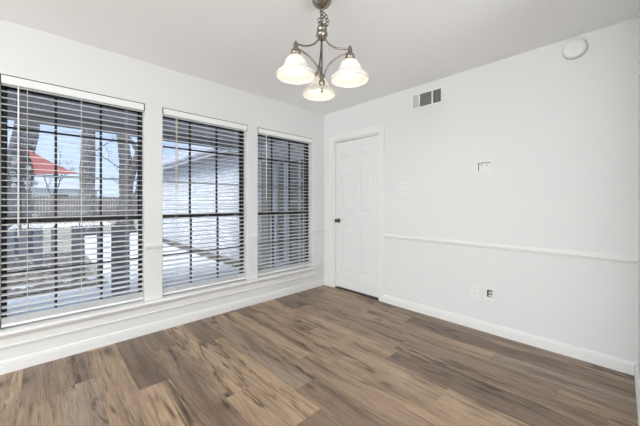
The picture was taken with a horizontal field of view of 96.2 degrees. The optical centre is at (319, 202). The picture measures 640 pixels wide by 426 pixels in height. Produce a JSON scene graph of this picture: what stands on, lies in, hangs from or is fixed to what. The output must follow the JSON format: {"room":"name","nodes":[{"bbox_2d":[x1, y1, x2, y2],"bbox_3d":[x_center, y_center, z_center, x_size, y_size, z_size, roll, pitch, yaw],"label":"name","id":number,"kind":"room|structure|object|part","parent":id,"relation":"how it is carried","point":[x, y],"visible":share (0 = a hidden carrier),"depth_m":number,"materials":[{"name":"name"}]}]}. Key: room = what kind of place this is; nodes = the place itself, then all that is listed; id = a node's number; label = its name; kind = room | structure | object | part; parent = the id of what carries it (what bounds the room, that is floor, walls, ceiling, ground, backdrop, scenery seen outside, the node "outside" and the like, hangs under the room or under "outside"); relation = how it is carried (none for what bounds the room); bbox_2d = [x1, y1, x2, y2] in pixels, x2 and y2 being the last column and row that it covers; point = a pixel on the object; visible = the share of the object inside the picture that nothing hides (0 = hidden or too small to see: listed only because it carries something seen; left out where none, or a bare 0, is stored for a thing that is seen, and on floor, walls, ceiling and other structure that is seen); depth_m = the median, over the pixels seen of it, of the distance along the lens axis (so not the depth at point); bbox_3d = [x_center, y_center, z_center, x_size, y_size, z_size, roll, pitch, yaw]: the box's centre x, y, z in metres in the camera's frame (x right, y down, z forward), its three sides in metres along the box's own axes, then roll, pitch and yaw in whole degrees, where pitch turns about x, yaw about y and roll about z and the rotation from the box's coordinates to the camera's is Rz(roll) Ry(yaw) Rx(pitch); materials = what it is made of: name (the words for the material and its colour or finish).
{"room":"dining room","nodes":[
{"label":"dining room","id":0,"kind":"room"},
{"bbox_2d":[0,19,323,360],"bbox_3d":[-3.281,-0.045,1.068,9.320,2.440,0.200,0,0,-44],"label":"wall","id":1,"kind":"structure","parent":0,"point":[29,53],"depth_m":2.62,"materials":[{"name":"white paint"}]},
{"bbox_2d":[0,83,144,328],"bbox_3d":[-1.942,-0.007,2.330,0.874,1.768,0.163,0,0,-44],"label":"window","id":2,"kind":"structure","parent":1,"relation":"in","point":[4,173],"depth_m":2.26,"materials":[{"name":"black metal"}]},
{"bbox_3d":[-1.979,-0.357,2.369,0.854,1.008,0.025,0,0,-44],"label":"sash","id":3,"kind":"part","parent":2,"relation":"part of","materials":[{"name":"black metal"}]},
{"bbox_3d":[-1.959,0.487,2.348,0.854,0.756,0.027,0,0,-44],"label":"sash","id":4,"kind":"part","parent":2,"relation":"part of","materials":[{"name":"black metal"}]},
{"bbox_2d":[0,73,144,327],"bbox_3d":[-1.902,-0.014,2.289,0.872,1.754,0.071,0,0,-44],"label":"blind","id":5,"kind":"object","parent":2,"relation":"attached to","point":[27,317],"visible":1,"depth_m":2.21,"materials":[{"name":"white plastic"}]},
{"bbox_3d":[-2.123,0.002,2.083,0.002,1.686,0.054,0,0,-44],"label":"ladder cord","id":6,"kind":"part","parent":5,"relation":"part of","materials":[{"name":"white fabric"}]},
{"bbox_3d":[-1.905,0.853,2.292,0.856,0.021,0.048,0,0,-44],"label":"rail","id":7,"kind":"part","parent":5,"relation":"part of","materials":[{"name":"white plastic"}]},
{"bbox_3d":[-1.905,0.002,2.292,0.002,1.686,0.054,0,0,-44],"label":"ladder cord","id":8,"kind":"part","parent":5,"relation":"part of","materials":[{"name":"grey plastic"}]},
{"bbox_2d":[7,98,137,215],"bbox_3d":[-1.978,-0.357,2.368,0.814,0.948,0.019,0,0,-44],"label":"grille","id":9,"kind":"object","parent":2,"relation":"attached to","point":[55,132],"depth_m":2.36,"materials":[{"name":"black metal"}]},
{"bbox_2d":[7,220,138,307],"bbox_3d":[-1.958,0.487,2.347,0.814,0.696,0.021,0,0,-44],"label":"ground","id":10,"kind":"structure","parent":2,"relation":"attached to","point":[8,221],"depth_m":2.27,"materials":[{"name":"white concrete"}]},
{"bbox_2d":[8,90,264,150],"bbox_3d":[-4.112,-1.242,2.115,9.170,0.285,2.460,0,0,-44],"label":"porch roof","id":11,"kind":"structure","parent":1,"relation":"attached to","point":[13,96],"depth_m":4.21,"materials":[{"name":"grey paint"}]},
{"bbox_2d":[9,97,38,222],"bbox_3d":[-3.538,-0.495,3.434,0.249,1.500,0.062,0,0,-44],"label":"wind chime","id":12,"kind":"object","parent":11,"relation":"hanging from","point":[14,158],"visible":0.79,"depth_m":3.41,"materials":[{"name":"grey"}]},
{"bbox_2d":[145,242,162,248],"bbox_3d":[-1.509,0.389,2.612,0.141,0.048,0.024,0,0,-44],"label":"trim","id":13,"kind":"structure","parent":1,"relation":"attached to","point":[160,244],"depth_m":2.61,"materials":[{"name":"white paint"}]},
{"bbox_2d":[0,266,319,349],"bbox_3d":[-1.157,0.955,2.953,3.035,0.096,0.020,0,0,-44],"label":"trim","id":14,"kind":"structure","parent":1,"relation":"attached to","point":[62,329],"depth_m":2.49,"materials":[{"name":"white paint"}]},
{"bbox_2d":[0,278,324,374],"bbox_3d":[-3.206,1.131,0.989,9.080,0.088,0.018,0,0,-44],"label":"baseboard","id":15,"kind":"structure","parent":1,"relation":"attached to","point":[25,361],"depth_m":2.50,"materials":[{"name":"white paint"}]},
{"bbox_2d":[162,114,247,296],"bbox_3d":[-1.205,-0.007,3.036,0.886,1.768,0.163,0,0,-44],"label":"window","id":16,"kind":"structure","parent":1,"relation":"in","point":[243,190],"depth_m":3.17,"materials":[{"name":"black metal"}]},
{"bbox_3d":[-1.242,-0.357,3.075,0.866,1.008,0.025,0,0,-44],"label":"sash","id":17,"kind":"part","parent":16,"relation":"part of","materials":[{"name":"black metal"}]},
{"bbox_2d":[163,123,239,212],"bbox_3d":[-1.242,-0.357,3.075,0.826,0.948,0.019,0,0,-44],"label":"grille","id":18,"kind":"object","parent":16,"relation":"attached to","point":[216,183],"depth_m":3.16,"materials":[{"name":"black metal"}]},
{"bbox_2d":[163,216,240,282],"bbox_3d":[-1.222,0.487,3.054,0.826,0.696,0.021,0,0,-44],"label":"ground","id":19,"kind":"structure","parent":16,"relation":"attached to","point":[217,219],"depth_m":3.07,"materials":[{"name":"white snow"}]},
{"bbox_3d":[-1.222,0.487,3.054,0.866,0.756,0.027,0,0,-44],"label":"sash","id":20,"kind":"part","parent":16,"relation":"part of","materials":[{"name":"black metal"}]},
{"bbox_2d":[162,107,246,294],"bbox_3d":[-1.165,-0.014,2.995,0.884,1.754,0.071,0,0,-44],"label":"blind","id":21,"kind":"object","parent":16,"relation":"attached to","point":[165,111],"visible":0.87,"depth_m":2.95,"materials":[{"name":"white plastic"}]},
{"bbox_3d":[-1.393,0.002,2.783,0.002,1.686,0.054,0,0,-44],"label":"ladder cord","id":22,"kind":"part","parent":21,"relation":"part of","materials":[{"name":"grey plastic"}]},
{"bbox_3d":[-1.169,0.853,2.998,0.868,0.021,0.048,0,0,-44],"label":"rail","id":23,"kind":"part","parent":21,"relation":"part of","materials":[{"name":"white plastic"}]},
{"bbox_3d":[-0.945,0.002,3.212,0.002,1.686,0.054,0,0,-44],"label":"ladder cord","id":24,"kind":"part","parent":21,"relation":"part of","materials":[{"name":"fabric"}]},
{"bbox_3d":[-1.234,-0.007,3.066,0.886,1.768,0.080,0,0,-44],"label":"frame","id":25,"kind":"part","parent":16,"relation":"part of","materials":[{"name":"black metal"}]},
{"bbox_2d":[248,234,258,238],"bbox_3d":[-0.772,0.389,3.319,0.129,0.048,0.024,0,0,-44],"label":"trim","id":26,"kind":"structure","parent":1,"relation":"attached to","point":[253,236],"depth_m":3.32,"materials":[{"name":"white paint"}]},
{"bbox_2d":[258,133,312,266],"bbox_3d":[-0.475,-0.007,3.736,0.877,1.768,0.163,0,0,-44],"label":"window","id":27,"kind":"structure","parent":1,"relation":"in","point":[308,199],"depth_m":3.98,"materials":[{"name":"black metal"}]},
{"bbox_2d":[258,138,304,210],"bbox_3d":[-0.512,-0.357,3.774,0.817,0.948,0.019,0,0,-44],"label":"grille","id":28,"kind":"object","parent":27,"relation":"attached to","point":[288,141],"depth_m":3.86,"materials":[{"name":"black metal"}]},
{"bbox_2d":[258,214,304,266],"bbox_3d":[-0.492,0.487,3.753,0.817,0.696,0.021,0,0,-44],"label":"grille","id":29,"kind":"object","parent":27,"relation":"attached to","point":[258,214],"depth_m":3.66,"materials":[{"name":"black metal"}]},
{"bbox_3d":[-0.513,-0.357,3.775,0.857,1.008,0.025,0,0,-44],"label":"sash","id":30,"kind":"part","parent":27,"relation":"part of","materials":[{"name":"black metal"}]},
{"bbox_3d":[-0.493,0.487,3.754,0.857,0.756,0.027,0,0,-44],"label":"sash","id":31,"kind":"part","parent":27,"relation":"part of","materials":[{"name":"black metal"}]},
{"bbox_2d":[258,127,312,275],"bbox_3d":[-0.436,-0.014,3.695,0.875,1.754,0.071,0,0,-44],"label":"blind","id":32,"kind":"object","parent":27,"relation":"attached to","point":[262,131],"visible":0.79,"depth_m":3.66,"materials":[{"name":"white"}]},
{"bbox_3d":[-0.664,0.002,3.482,0.002,1.686,0.054,0,0,-44],"label":"ladder cord","id":33,"kind":"part","parent":32,"relation":"part of","materials":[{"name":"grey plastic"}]},
{"bbox_3d":[-0.440,0.002,3.697,0.002,1.686,0.054,0,0,-44],"label":"ladder cord","id":34,"kind":"part","parent":32,"relation":"part of","materials":[{"name":"fabric"}]},
{"bbox_3d":[-0.439,0.853,3.698,0.859,0.021,0.048,0,0,-44],"label":"rail","id":35,"kind":"part","parent":32,"relation":"part of","materials":[{"name":"white plastic"}]},
{"bbox_3d":[-0.504,-0.007,3.766,0.877,1.768,0.080,0,0,-44],"label":"frame","id":36,"kind":"part","parent":27,"relation":"part of","materials":[{"name":"black metal"}]},
{"bbox_2d":[313,228,325,232],"bbox_3d":[-0.010,0.389,4.050,0.230,0.048,0.024,0,0,-44],"label":"trim","id":37,"kind":"structure","parent":1,"relation":"attached to","point":[322,229],"depth_m":4.04,"materials":[{"name":"white paint"}]},
{"bbox_2d":[0,285,637,425],"bbox_3d":[-1.066,1.235,-1.242,9.320,0.120,6.600,0,0,-44],"label":"floor","id":38,"kind":"structure","parent":0,"point":[324,355],"depth_m":1.93,"materials":[{"name":"brown wood"}]},
{"bbox_2d":[0,0,639,114],"bbox_3d":[-1.066,-1.325,-1.242,9.320,0.120,6.600,0,0,-44],"label":"ceiling","id":39,"kind":"structure","parent":0,"point":[401,45],"depth_m":2.13,"materials":[{"name":"white paint"}]},
{"bbox_2d":[276,0,368,100],"bbox_3d":[-0.009,-0.961,1.682,0.506,0.608,0.510,0,0,-44],"label":"chandelier","id":40,"kind":"object","parent":39,"relation":"hanging from","point":[295,70],"visible":1,"depth_m":1.69,"materials":[{"name":"white glass"}]},
{"bbox_3d":[-0.136,-0.764,1.608,0.220,0.118,0.220,0,0,-44],"label":"lamp shade","id":41,"kind":"part","parent":40,"relation":"part of","materials":[{"name":"white glass"}]},
{"bbox_2d":[291,41,300,54],"bbox_3d":[-0.136,-0.868,1.608,0.060,0.082,0.060,0,0,-44],"label":"socket","id":42,"kind":"object","parent":40,"relation":"attached to","point":[295,50],"depth_m":1.59,"materials":[{"name":"silver metal"}]},
{"bbox_3d":[-0.070,-0.949,1.656,0.180,0.124,0.011,0,0,-36],"label":"arm","id":43,"kind":"part","parent":40,"relation":"part of","materials":[{"name":"silver metal"}]},
{"bbox_3d":[-0.067,-0.811,1.659,0.172,0.123,0.032,0,0,-44],"label":"arm","id":44,"kind":"part","parent":40,"relation":"part of","materials":[{"name":"silver metal"}]},
{"bbox_3d":[-0.007,-0.764,1.886,0.220,0.118,0.220,0,0,-44],"label":"lamp shade","id":45,"kind":"part","parent":40,"relation":"part of","materials":[{"name":"white glass"}]},
{"bbox_3d":[0.001,-0.949,1.810,0.011,0.124,0.170,0,0,-6],"label":"arm","id":46,"kind":"part","parent":40,"relation":"part of","materials":[{"name":"silver metal"}]},
{"bbox_3d":[0.011,-0.824,1.715,0.038,0.333,0.038,0,0,-44],"label":"stem","id":47,"kind":"part","parent":40,"relation":"part of","materials":[{"name":"silver metal"}]},
{"bbox_3d":[0.020,-1.107,1.715,0.070,0.123,0.028,0,0,7],"label":"chain","id":48,"kind":"part","parent":40,"relation":"part of","materials":[{"name":"silver metal"}]},
{"bbox_3d":[0.097,-0.811,1.684,0.163,0.123,0.009,0,0,20],"label":"arm","id":49,"kind":"part","parent":40,"relation":"part of","materials":[{"name":"silver metal"}]},
{"bbox_3d":[0.101,-0.949,1.682,0.170,0.123,0.010,0,0,20],"label":"arm","id":50,"kind":"part","parent":40,"relation":"part of","materials":[{"name":"silver metal"}]},
{"bbox_2d":[345,45,354,58],"bbox_3d":[0.173,-0.868,1.656,0.060,0.082,0.060,0,0,-44],"label":"socket","id":51,"kind":"object","parent":40,"relation":"attached to","point":[349,55],"depth_m":1.64,"materials":[{"name":"silver metal"}]},
{"bbox_3d":[0.173,-0.764,1.656,0.220,0.118,0.220,0,0,-44],"label":"lamp shade","id":52,"kind":"part","parent":40,"relation":"part of","materials":[{"name":"white glass"}]},
{"bbox_2d":[324,17,637,362],"bbox_3d":[2.323,-0.045,1.870,0.120,2.440,6.400,0,0,-44],"label":"wall","id":53,"kind":"structure","parent":0,"point":[559,135],"depth_m":2.41,"materials":[{"name":"white paint"}]},
{"bbox_2d":[324,279,328,285],"bbox_3d":[0.103,1.131,4.086,0.018,0.088,0.096,0,0,-44],"label":"baseboard","id":54,"kind":"structure","parent":53,"relation":"attached to","point":[326,282],"depth_m":4.08,"materials":[{"name":"white paint"}]},
{"bbox_2d":[329,124,383,301],"bbox_3d":[0.480,0.122,3.757,0.168,2.110,0.899,0,0,-44],"label":"door","id":55,"kind":"structure","parent":53,"relation":"in","point":[356,164],"depth_m":3.73,"materials":[{"name":"white paint"}]},
{"bbox_3d":[0.370,-0.660,3.859,0.006,0.112,0.174,0,0,-44],"label":"raised panel","id":56,"kind":"part","parent":55,"relation":"part of","materials":[{"name":"white paint"}]},
{"bbox_3d":[0.370,-0.180,3.859,0.006,0.572,0.174,0,0,-44],"label":"raised panel","id":57,"kind":"part","parent":55,"relation":"part of","materials":[{"name":"white paint"}]},
{"bbox_3d":[0.370,0.635,3.859,0.006,0.562,0.174,0,0,-44],"label":"raised panel","id":58,"kind":"part","parent":55,"relation":"part of","materials":[{"name":"white paint"}]},
{"bbox_3d":[0.582,-0.660,3.639,0.006,0.112,0.174,0,0,-44],"label":"raised panel","id":59,"kind":"part","parent":55,"relation":"part of","materials":[{"name":"white paint"}]},
{"bbox_3d":[0.582,-0.180,3.639,0.006,0.572,0.174,0,0,-44],"label":"raised panel","id":60,"kind":"part","parent":55,"relation":"part of","materials":[{"name":"white paint"}]},
{"bbox_3d":[0.582,0.635,3.639,0.006,0.562,0.174,0,0,-44],"label":"raised panel","id":61,"kind":"part","parent":55,"relation":"part of","materials":[{"name":"white paint"}]},
{"bbox_2d":[399,182,407,192],"bbox_3d":[0.939,-0.170,3.219,0.010,0.118,0.112,0,0,-44],"label":"light switch","id":62,"kind":"object","parent":53,"relation":"attached to","point":[403,187],"visible":1,"depth_m":3.22,"materials":[{"name":"white plastic"}]},
{"bbox_2d":[412,85,442,110],"bbox_3d":[1.126,-1.101,3.027,0.006,0.177,0.347,0,0,-44],"label":"air vent","id":63,"kind":"object","parent":53,"relation":"in","point":[434,96],"visible":1,"depth_m":3.02,"materials":[{"name":"white plastic"}]},
{"bbox_2d":[471,284,478,297],"bbox_3d":[1.451,0.823,2.686,0.009,0.116,0.072,0,0,-44],"label":"wall outlet","id":64,"kind":"object","parent":53,"relation":"attached to","point":[474,288],"visible":1,"depth_m":2.68,"materials":[{"name":"white plastic"}]},
{"bbox_2d":[477,160,491,172],"bbox_3d":[1.504,-0.333,2.630,0.010,0.108,0.128,0,0,-44],"label":"cable plate","id":65,"kind":"object","parent":53,"relation":"attached to","point":[482,166],"visible":1,"depth_m":2.63,"materials":[{"name":"white plastic"}]},
{"bbox_2d":[485,287,493,300],"bbox_3d":[1.535,0.823,2.597,0.012,0.118,0.074,0,0,-44],"label":"cable jack","id":66,"kind":"object","parent":53,"relation":"attached to","point":[489,292],"visible":1,"depth_m":2.60,"materials":[{"name":"white plastic"}]},
{"bbox_2d":[383,234,637,263],"bbox_3d":[1.454,0.389,2.672,0.024,0.048,2.020,0,0,-44],"label":"trim","id":67,"kind":"structure","parent":53,"relation":"attached to","point":[578,254],"depth_m":2.38,"materials":[{"name":"white paint"}]},
{"bbox_2d":[384,295,637,375],"bbox_3d":[1.456,1.131,2.674,0.018,0.088,2.020,0,0,-44],"label":"baseboard","id":68,"kind":"structure","parent":53,"relation":"attached to","point":[608,361],"depth_m":2.39,"materials":[{"name":"white paint"}]},
{"bbox_2d":[562,39,587,59],"bbox_3d":[1.925,-1.167,2.170,0.039,0.148,0.148,0,0,-44],"label":"smoke detector","id":69,"kind":"object","parent":53,"relation":"attached to","point":[574,49],"visible":1,"depth_m":2.16,"materials":[{"name":"grey plastic"}]},
{"bbox_2d":[638,2,639,375],"bbox_3d":[1.767,-0.045,1.496,1.200,2.440,0.110,0,0,-44],"label":"wall","id":70,"kind":"structure","parent":0,"point":[639,2],"depth_m":1.80,"materials":[{"name":"white paint"}]},
{"bbox_2d":[634,364,639,425],"bbox_3d":[1.717,1.131,1.537,1.184,0.088,0.018,0,0,-44],"label":"baseboard","id":71,"kind":"structure","parent":70,"relation":"attached to","point":[636,368],"depth_m":1.71,"materials":[{"name":"white paint"}]},
{"label":"outside","id":72,"kind":"structure","parent":0,"visible":0},
{"bbox_2d":[7,211,137,297],"bbox_3d":[-24.378,1.465,22.402,70.000,0.280,59.800,0,0,-44],"label":"ground","id":73,"kind":"structure","parent":72,"point":[60,225],"depth_m":10.28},
{"bbox_2d":[7,225,14,266],"bbox_3d":[-6.391,0.873,5.900,0.164,0.855,0.110,0,0,-44],"label":"post","id":74,"kind":"object","parent":73,"relation":"on","point":[9,227],"visible":0.38,"depth_m":5.89,"materials":[{"name":"grey paint"}]},
{"bbox_2d":[11,285,34,291],"bbox_3d":[-4.527,1.295,4.376,0.256,0.090,0.340,0,0,-44],"label":"edging stone","id":75,"kind":"object","parent":73,"relation":"on","point":[32,285],"visible":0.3,"depth_m":4.28,"materials":[{"name":"stone"}]},
{"bbox_2d":[7,121,39,257],"bbox_3d":[-7.535,-1.661,6.951,2.035,6.092,1.264,0,0,-44],"label":"oak tree","id":76,"kind":"object","parent":73,"relation":"on","point":[22,141],"visible":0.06,"depth_m":6.94,"materials":[{"name":"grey plant"}]},
{"bbox_2d":[25,147,79,173],"bbox_3d":[-8.401,-1.014,9.304,0.200,0.681,5.503,0,0,-30],"label":"shade sail","id":77,"kind":"object","parent":76,"relation":"attached to","point":[45,167],"visible":0.81,"depth_m":7.75,"materials":[{"name":"red fabric"}]},
{"bbox_2d":[7,250,96,298],"bbox_3d":[-5.847,1.288,5.464,2.225,0.078,4.729,0,0,-44],"label":"leaf litter","id":78,"kind":"object","parent":73,"relation":"on","point":[65,253],"visible":0.4,"depth_m":4.88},
{"bbox_2d":[19,225,26,269],"bbox_3d":[-5.796,0.858,5.598,0.134,0.885,0.110,0,0,-44],"label":"post","id":79,"kind":"object","parent":78,"relation":"on","point":[22,233],"visible":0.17,"depth_m":5.58,"materials":[{"name":"grey paint"}]},
{"bbox_2d":[32,224,43,268],"bbox_3d":[-5.305,0.853,5.404,0.154,0.895,0.110,0,0,-44],"label":"post","id":80,"kind":"object","parent":78,"relation":"on","point":[36,226],"visible":0.79,"depth_m":5.38,"materials":[{"name":"grey paint"}]},
{"bbox_2d":[50,224,57,274],"bbox_3d":[-4.821,0.843,5.202,0.104,0.915,0.110,0,0,-44],"label":"post","id":81,"kind":"object","parent":78,"relation":"on","point":[51,225],"visible":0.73,"depth_m":5.16,"materials":[{"name":"grey paint"}]},
{"bbox_2d":[37,146,76,195],"bbox_3d":[-22.891,-1.945,24.147,4.551,6.619,3.244,0,0,-44],"label":"bare tree","id":82,"kind":"object","parent":73,"relation":"on","point":[57,146],"visible":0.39,"depth_m":24.18,"materials":[{"name":"brown plant"}]},
{"bbox_2d":[32,179,98,213],"bbox_3d":[-36.797,-0.785,33.908,17.000,4.280,7.000,0,0,-44],"label":"house","id":83,"kind":"structure","parent":73,"relation":"on","point":[75,184],"depth_m":35.34,"materials":[{"name":"paint"}]},
{"bbox_2d":[70,224,85,280],"bbox_3d":[-4.045,0.828,4.797,0.194,0.945,0.110,0,0,-44],"label":"post","id":84,"kind":"object","parent":73,"relation":"on","point":[76,230],"visible":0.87,"depth_m":4.76,"materials":[{"name":"grey paint"}]},
{"bbox_2d":[32,196,136,222],"bbox_3d":[-12.919,0.410,24.960,34.080,1.830,0.070,0,0,-44],"label":"wooden fence","id":85,"kind":"object","parent":73,"relation":"on","point":[108,200],"visible":0.1,"depth_m":20.23,"materials":[{"name":"grey wood"}]},
{"bbox_2d":[77,130,126,235],"bbox_3d":[-10.371,-2.635,12.050,4.502,8.052,2.413,0,0,-44],"label":"oak tree","id":86,"kind":"object","parent":73,"relation":"on","point":[89,166],"visible":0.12,"depth_m":11.84,"materials":[{"name":"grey plant"}]},
{"bbox_2d":[96,135,136,232],"bbox_3d":[-7.361,-3.347,13.553,7.512,9.513,3.532,0,0,-14],"label":"oak tree","id":87,"kind":"object","parent":73,"relation":"on","point":[126,195],"visible":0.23,"depth_m":12.80,"materials":[{"name":"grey plant"}]},
{"bbox_2d":[111,155,136,196],"bbox_3d":[-18.455,-2.172,28.989,4.642,7.067,2.792,0,0,-35],"label":"bare tree","id":88,"kind":"object","parent":73,"relation":"on","point":[117,155],"visible":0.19,"depth_m":28.87,"materials":[{"name":"brown plant"}]},
{"bbox_2d":[118,185,136,196],"bbox_3d":[-23.746,-0.685,49.194,17.000,4.080,7.000,0,0,-44],"label":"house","id":89,"kind":"structure","parent":73,"relation":"on","point":[134,187],"depth_m":42.59,"materials":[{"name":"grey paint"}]},
{"bbox_2d":[7,233,260,316],"bbox_3d":[-7.205,1.400,5.341,9.170,0.210,11.400,0,0,-44],"label":"patio slab","id":90,"kind":"object","parent":73,"relation":"on","point":[131,237],"visible":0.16,"depth_m":5.35,"materials":[{"name":"concrete"}]},
{"bbox_2d":[96,224,103,287],"bbox_3d":[-3.374,0.812,4.401,0.094,0.975,0.110,0,0,-44],"label":"post","id":91,"kind":"object","parent":90,"relation":"on","point":[98,228],"visible":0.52,"depth_m":4.36,"materials":[{"name":"grey paint"}]},
{"bbox_2d":[110,223,130,295],"bbox_3d":[-2.850,0.797,4.100,0.234,1.005,0.110,0,0,-44],"label":"post","id":92,"kind":"object","parent":90,"relation":"on","point":[118,227],"visible":0.55,"depth_m":4.07,"materials":[{"name":"grey paint"}]},
{"bbox_2d":[163,239,260,269],"bbox_3d":[-3.802,1.340,8.189,0.305,0.130,7.400,0,0,-44],"label":"mulch strip","id":93,"kind":"object","parent":73,"relation":"on","point":[164,240],"visible":0.07,"depth_m":7.25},
{"bbox_2d":[163,138,302,268],"bbox_3d":[-1.083,-1.135,9.965,6.790,4.880,9.600,0,0,-44],"label":"house wing","id":94,"kind":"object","parent":73,"relation":"on","point":[209,190],"visible":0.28,"depth_m":6.71,"materials":[{"name":"white paint"}]},
{"bbox_3d":[-1.021,0.250,5.501,0.080,2.070,0.250,0,0,-44],"label":"tan jamb panel","id":95,"kind":"part","parent":94,"relation":"part of","materials":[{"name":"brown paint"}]},
{"bbox_3d":[-0.512,0.240,4.971,0.060,2.090,1.160,0,0,-44],"label":"patio door frame","id":96,"kind":"part","parent":94,"relation":"part of","materials":[{"name":"paint"}]},
{"bbox_3d":[-0.453,0.170,4.909,0.004,1.810,0.910,0,0,-44],"label":"patio door glass","id":97,"kind":"part","parent":94,"relation":"part of","materials":[{"name":"glass"}]},
{"bbox_2d":[288,159,302,262],"bbox_3d":[-0.342,0.165,4.794,0.040,1.780,0.570,0,0,-44],"label":"shutter","id":98,"kind":"object","parent":94,"relation":"attached to","point":[298,178],"depth_m":4.85,"materials":[{"name":"paint"}]}
]}

